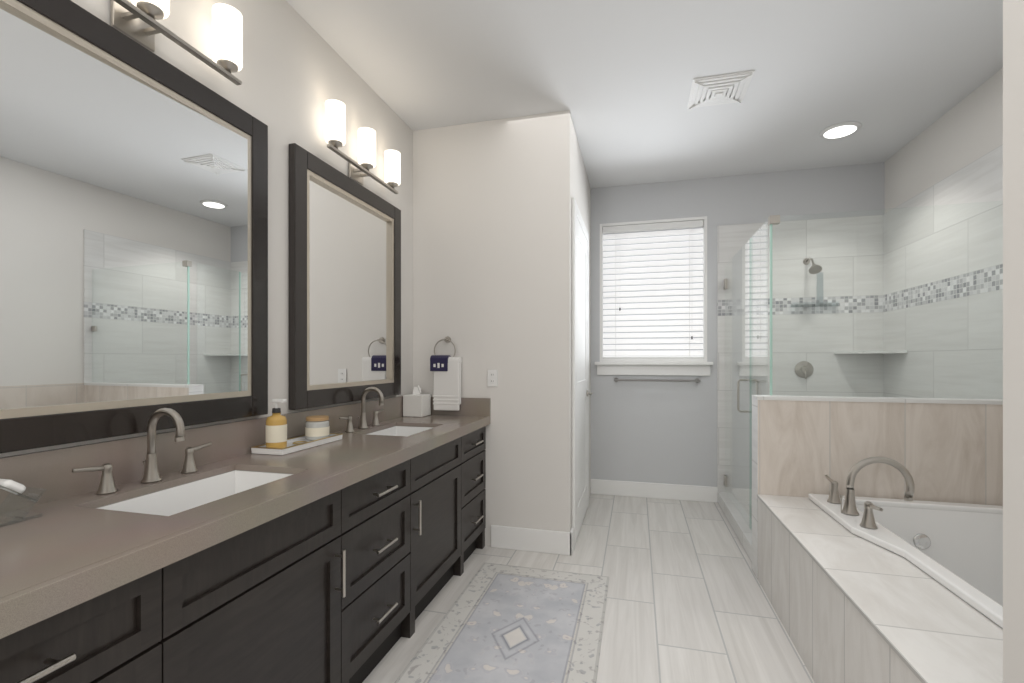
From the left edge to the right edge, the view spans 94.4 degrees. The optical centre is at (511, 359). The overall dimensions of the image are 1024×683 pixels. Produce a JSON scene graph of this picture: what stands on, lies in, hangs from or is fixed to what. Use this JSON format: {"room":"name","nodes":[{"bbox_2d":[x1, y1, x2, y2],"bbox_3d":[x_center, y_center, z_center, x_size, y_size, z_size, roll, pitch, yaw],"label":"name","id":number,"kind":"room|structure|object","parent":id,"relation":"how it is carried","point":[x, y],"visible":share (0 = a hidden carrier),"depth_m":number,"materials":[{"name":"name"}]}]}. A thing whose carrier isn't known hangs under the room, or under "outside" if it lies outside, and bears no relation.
{"room":"bathroom","nodes":[
{"label":"bathroom","id":0,"kind":"room"},
{"bbox_2d":[0,0,412,456],"bbox_3d":[-1.133,-0.182,2.003,0.100,2.930,5.900,0,0,15],"label":"wall","id":1,"kind":"structure","parent":0,"point":[295,73],"depth_m":2.16,"materials":[{"name":"white paint"}]},
{"bbox_2d":[0,0,267,453],"bbox_3d":[-1.190,-0.383,1.501,0.037,1.228,1.074,0,0,15],"label":"mirror","id":2,"kind":"object","parent":1,"relation":"attached to","point":[133,236],"visible":1,"depth_m":1.44,"materials":[{"name":"black paint"}]},
{"bbox_2d":[110,0,242,84],"bbox_3d":[-1.147,-1.155,1.490,0.126,0.276,0.690,0,0,15],"label":"light","id":3,"kind":"object","parent":1,"relation":"attached to","point":[135,21],"visible":1,"depth_m":1.60,"materials":[{"name":"white glass"}]},
{"bbox_2d":[289,143,400,409],"bbox_3d":[-0.884,-0.383,2.669,0.037,1.228,1.015,0,0,15],"label":"mirror","id":4,"kind":"object","parent":1,"relation":"attached to","point":[344,288],"visible":1,"depth_m":2.54,"materials":[{"name":"black paint"}]},
{"bbox_2d":[325,99,400,193],"bbox_3d":[-0.834,-1.155,2.684,0.126,0.276,0.690,0,0,15],"label":"light","id":5,"kind":"object","parent":1,"relation":"attached to","point":[335,125],"visible":0.98,"depth_m":2.64,"materials":[{"name":"white glass"}]},
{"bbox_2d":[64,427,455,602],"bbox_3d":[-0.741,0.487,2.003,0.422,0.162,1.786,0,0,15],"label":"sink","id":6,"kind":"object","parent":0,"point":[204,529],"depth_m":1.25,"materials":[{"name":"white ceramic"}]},
{"bbox_2d":[413,110,590,545],"bbox_3d":[0.022,-0.182,3.983,1.130,2.930,1.484,0,0,15],"label":"wall","id":7,"kind":"structure","parent":0,"point":[492,244],"depth_m":3.23,"materials":[{"name":"white paint"}]},
{"bbox_2d":[430,336,461,410],"bbox_3d":[-0.454,0.091,3.289,0.211,0.514,0.094,0,0,15],"label":"towel ring","id":8,"kind":"object","parent":7,"relation":"attached to","point":[446,369],"visible":1,"depth_m":3.25,"materials":[{"name":"white fabric"}]},
{"bbox_2d":[487,370,497,386],"bbox_3d":[-0.134,0.125,3.249,0.072,0.116,0.008,0,0,15],"label":"electrical outlet plate","id":9,"kind":"object","parent":7,"relation":"attached to","point":[492,378],"visible":1,"depth_m":3.25,"materials":[{"name":"white plastic"}]},
{"bbox_2d":[491,525,573,555],"bbox_3d":[0.136,1.208,3.221,0.556,0.150,0.100,0,0,15],"label":"baseboard","id":10,"kind":"structure","parent":7,"relation":"attached to","point":[536,540],"depth_m":3.17,"materials":[{"name":"white wood"}]},
{"bbox_2d":[572,198,588,548],"bbox_3d":[0.541,0.090,3.693,0.019,2.385,0.990,0,0,15],"label":"door frame","id":11,"kind":"structure","parent":7,"relation":"attached to","point":[575,211],"depth_m":3.22,"materials":[{"name":"white wood"}]},
{"bbox_2d":[576,216,592,540],"bbox_3d":[0.564,0.129,3.686,0.067,2.284,0.814,0,0,15],"label":"door","id":12,"kind":"structure","parent":7,"relation":"in","point":[582,392],"depth_m":3.68,"materials":[{"name":"white wood"}]},
{"bbox_2d":[362,494,814,682],"bbox_3d":[0.635,1.333,1.550,3.750,0.100,6.120,0,0,15],"label":"floor","id":13,"kind":"structure","parent":0,"point":[687,601],"depth_m":2.54,"materials":[{"name":"tile"}]},
{"bbox_2d":[0,435,485,682],"bbox_3d":[-0.787,0.925,1.960,0.584,0.715,2.832,0,0,15],"label":"bathroom vanity","id":14,"kind":"object","parent":13,"relation":"on","point":[328,606],"depth_m":1.45,"materials":[{"name":"black"}]},
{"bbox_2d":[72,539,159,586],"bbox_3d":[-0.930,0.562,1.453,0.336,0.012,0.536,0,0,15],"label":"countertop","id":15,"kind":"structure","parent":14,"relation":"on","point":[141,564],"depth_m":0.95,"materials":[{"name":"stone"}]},
{"bbox_2d":[0,479,45,526],"bbox_3d":[-1.213,0.325,1.115,0.105,0.113,0.140,0,0,15],"label":"stand","id":16,"kind":"object","parent":15,"relation":"on","point":[10,489],"visible":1,"depth_m":1.14,"materials":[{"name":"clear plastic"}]},
{"bbox_2d":[71,407,211,495],"bbox_3d":[-1.089,0.266,1.480,0.159,0.234,0.431,0,0,15],"label":"faucet","id":17,"kind":"object","parent":15,"relation":"on","point":[152,480],"depth_m":1.48,"materials":[{"name":"silver metal"}]},
{"bbox_2d":[251,399,341,454],"bbox_3d":[-0.940,0.273,2.107,0.152,0.218,0.402,0,0,15],"label":"tray","id":18,"kind":"object","parent":15,"relation":"on","point":[317,433],"visible":1,"depth_m":1.98,"materials":[{"name":"white ceramic"}]},
{"bbox_2d":[265,399,287,449],"bbox_3d":[-0.983,0.267,1.979,0.082,0.206,0.081,0,0,15],"label":"soap dispenser","id":19,"kind":"object","parent":18,"relation":"on","point":[276,424],"depth_m":1.95,"materials":[{"name":"yellow"}]},
{"bbox_2d":[305,415,329,440],"bbox_3d":[-0.911,0.318,2.219,0.105,0.104,0.105,0,0,15],"label":"jar","id":20,"kind":"object","parent":18,"relation":"on","point":[316,427],"depth_m":2.18,"materials":[{"name":"clear glass"}]},
{"bbox_2d":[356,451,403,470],"bbox_3d":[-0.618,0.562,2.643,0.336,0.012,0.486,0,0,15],"label":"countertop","id":21,"kind":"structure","parent":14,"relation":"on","point":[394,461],"depth_m":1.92,"materials":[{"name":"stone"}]},
{"bbox_2d":[339,387,383,432],"bbox_3d":[-0.786,0.266,2.636,0.159,0.234,0.431,0,0,15],"label":"faucet","id":22,"kind":"object","parent":21,"relation":"on","point":[362,427],"depth_m":2.63,"materials":[{"name":"silver metal"}]},
{"bbox_2d":[403,385,430,416],"bbox_3d":[-0.650,0.278,3.247,0.142,0.208,0.142,0,0,15],"label":"tissue box","id":23,"kind":"object","parent":14,"relation":"on","point":[416,403],"visible":0.98,"depth_m":3.19,"materials":[{"name":"white ceramic"}]},
{"bbox_2d":[394,562,608,682],"bbox_3d":[-0.091,1.278,1.776,0.770,0.008,2.290,0,0,15],"label":"rug","id":24,"kind":"object","parent":13,"relation":"on","point":[500,623],"visible":1,"depth_m":2.21,"materials":[{"name":"fabric"}]},
{"bbox_2d":[718,492,751,561],"bbox_3d":[1.726,1.233,3.559,0.120,0.100,1.415,0,0,15],"label":"shower curb","id":25,"kind":"object","parent":13,"relation":"on","point":[738,524],"depth_m":3.54,"materials":[{"name":"tile"}]},
{"bbox_2d":[752,395,1002,579],"bbox_3d":[2.077,0.748,2.665,1.302,1.070,0.138,0,0,15],"label":"wall","id":26,"kind":"structure","parent":13,"relation":"on","point":[950,450],"depth_m":2.61,"materials":[{"name":"tile"}]},
{"bbox_2d":[724,224,763,529],"bbox_3d":[1.721,0.166,3.561,0.145,2.026,1.411,0,0,12],"label":"glass panel","id":27,"kind":"object","parent":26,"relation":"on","point":[727,479],"depth_m":3.53,"materials":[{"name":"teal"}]},
{"bbox_2d":[764,201,1002,398],"bbox_3d":[2.114,-0.321,2.655,1.222,1.060,0.044,0,0,15],"label":"glass panel","id":28,"kind":"object","parent":26,"relation":"on","point":[773,220],"depth_m":2.68,"materials":[{"name":"teal"}]},
{"bbox_2d":[757,494,1002,682],"bbox_3d":[1.812,1.033,1.662,1.302,0.500,1.939,0,0,15],"label":"tub deck","id":29,"kind":"object","parent":13,"relation":"on","point":[848,606],"visible":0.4,"depth_m":1.66,"materials":[{"name":"tile"}]},
{"bbox_2d":[808,456,1002,627],"bbox_3d":[1.936,0.850,1.700,1.010,0.769,1.750,0,0,15],"label":"bathtub","id":30,"kind":"object","parent":29,"relation":"in","point":[956,549],"visible":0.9,"depth_m":2.39,"materials":[{"name":"white ceramic"}]},
{"bbox_2d":[286,0,1002,188],"bbox_3d":[0.635,-1.697,1.550,3.750,0.100,6.120,0,0,15],"label":"ceiling","id":31,"kind":"structure","parent":0,"point":[617,77],"depth_m":2.68,"materials":[{"name":"white paint"}]},
{"bbox_2d":[687,70,754,109],"bbox_3d":[1.262,-1.631,2.894,0.330,0.032,0.330,0,0,15],"label":"ceiling vent","id":32,"kind":"object","parent":31,"relation":"in","point":[719,89],"visible":1,"depth_m":2.86,"materials":[{"name":"white plastic"}]},
{"bbox_2d":[819,121,861,138],"bbox_3d":[2.349,-1.639,3.395,0.250,0.016,0.250,0,0,15],"label":"recessed light","id":33,"kind":"object","parent":31,"relation":"in","point":[839,130],"visible":1,"depth_m":3.37,"materials":[{"name":"white glass"}]},
{"bbox_2d":[591,162,883,486],"bbox_3d":[1.396,-0.182,4.451,3.550,2.930,0.120,0,0,15],"label":"wall","id":34,"kind":"structure","parent":0,"point":[654,432],"depth_m":4.34,"materials":[{"name":"grey paint"}]},
{"bbox_2d":[600,216,706,361],"bbox_3d":[1.317,-0.642,4.465,0.960,1.320,0.103,0,0,15],"label":"window","id":35,"kind":"structure","parent":34,"relation":"in","point":[704,218],"depth_m":4.44,"materials":[{"name":"white plastic"}]},
{"bbox_2d":[603,220,703,358],"bbox_3d":[1.313,-0.642,4.451,0.902,1.266,0.073,0,0,15],"label":"window blinds","id":36,"kind":"object","parent":35,"relation":"attached to","point":[634,324],"visible":0.94,"depth_m":4.45,"materials":[{"name":"white plastic"}]},
{"bbox_2d":[595,362,712,375],"bbox_3d":[1.300,0.081,4.399,1.050,0.125,0.070,0,0,15],"label":"window sill","id":37,"kind":"structure","parent":34,"relation":"attached to","point":[661,368],"depth_m":4.38,"materials":[{"name":"white wood"}]},
{"bbox_2d":[591,479,717,502],"bbox_3d":[1.302,1.213,4.406,1.130,0.140,0.016,0,0,15],"label":"baseboard","id":38,"kind":"structure","parent":34,"relation":"attached to","point":[661,491],"depth_m":4.39,"materials":[{"name":"white wood"}]},
{"bbox_2d":[614,377,700,382],"bbox_3d":[1.329,0.188,4.371,0.764,0.044,0.068,0,0,15],"label":"rail","id":39,"kind":"object","parent":34,"relation":"attached to","point":[696,380],"visible":1,"depth_m":4.33,"materials":[{"name":"grey metal"}]},
{"bbox_2d":[717,215,882,502],"bbox_3d":[2.472,0.038,4.100,1.290,2.490,0.012,0,0,15],"label":"tiled wall","id":40,"kind":"structure","parent":34,"relation":"attached to","point":[732,240],"depth_m":4.07,"materials":[{"name":"tile"}]},
{"bbox_2d":[795,361,812,378],"bbox_3d":[2.507,0.087,4.054,0.144,0.152,0.059,0,0,15],"label":"shower valve","id":41,"kind":"object","parent":40,"relation":"attached to","point":[800,372],"depth_m":4.07,"materials":[{"name":"silver metal"}]},
{"bbox_2d":[803,258,821,273],"bbox_3d":[2.502,-0.791,3.957,0.096,0.168,0.248,0,0,15],"label":"shower head","id":42,"kind":"object","parent":40,"relation":"attached to","point":[807,261],"depth_m":3.89},
{"bbox_2d":[790,272,838,307],"bbox_3d":[2.577,-0.600,4.045,0.360,0.295,0.034,0,0,15],"label":"shower caddy","id":43,"kind":"object","parent":42,"relation":"hanging from","point":[803,304],"depth_m":4.04,"materials":[{"name":"silver plastic"}]},
{"bbox_2d":[834,350,906,353],"bbox_3d":[2.862,-0.062,3.805,0.360,0.020,0.360,0,0,15],"label":"corner shelf","id":44,"kind":"object","parent":40,"relation":"attached to","point":[867,352],"depth_m":3.83,"materials":[{"name":"white stone"}]},
{"bbox_2d":[884,68,1002,213],"bbox_3d":[2.398,-0.182,1.077,0.100,2.930,5.900,0,0,15],"label":"wall","id":45,"kind":"structure","parent":0,"point":[965,131],"depth_m":3.12,"materials":[{"name":"white paint"}]},
{"bbox_2d":[883,144,1002,398],"bbox_3d":[2.646,0.038,2.245,0.012,2.490,3.490,0,0,15],"label":"tiled wall","id":46,"kind":"structure","parent":45,"relation":"attached to","point":[979,180],"depth_m":3.11,"materials":[{"name":"tile"}]},
{"bbox_2d":[1003,0,1023,682],"bbox_3d":[1.544,-0.182,0.642,1.330,2.930,0.165,0,0,15],"label":"wall","id":47,"kind":"structure","parent":0,"point":[1013,341],"depth_m":0.86,"materials":[{"name":"white paint"}]}
]}

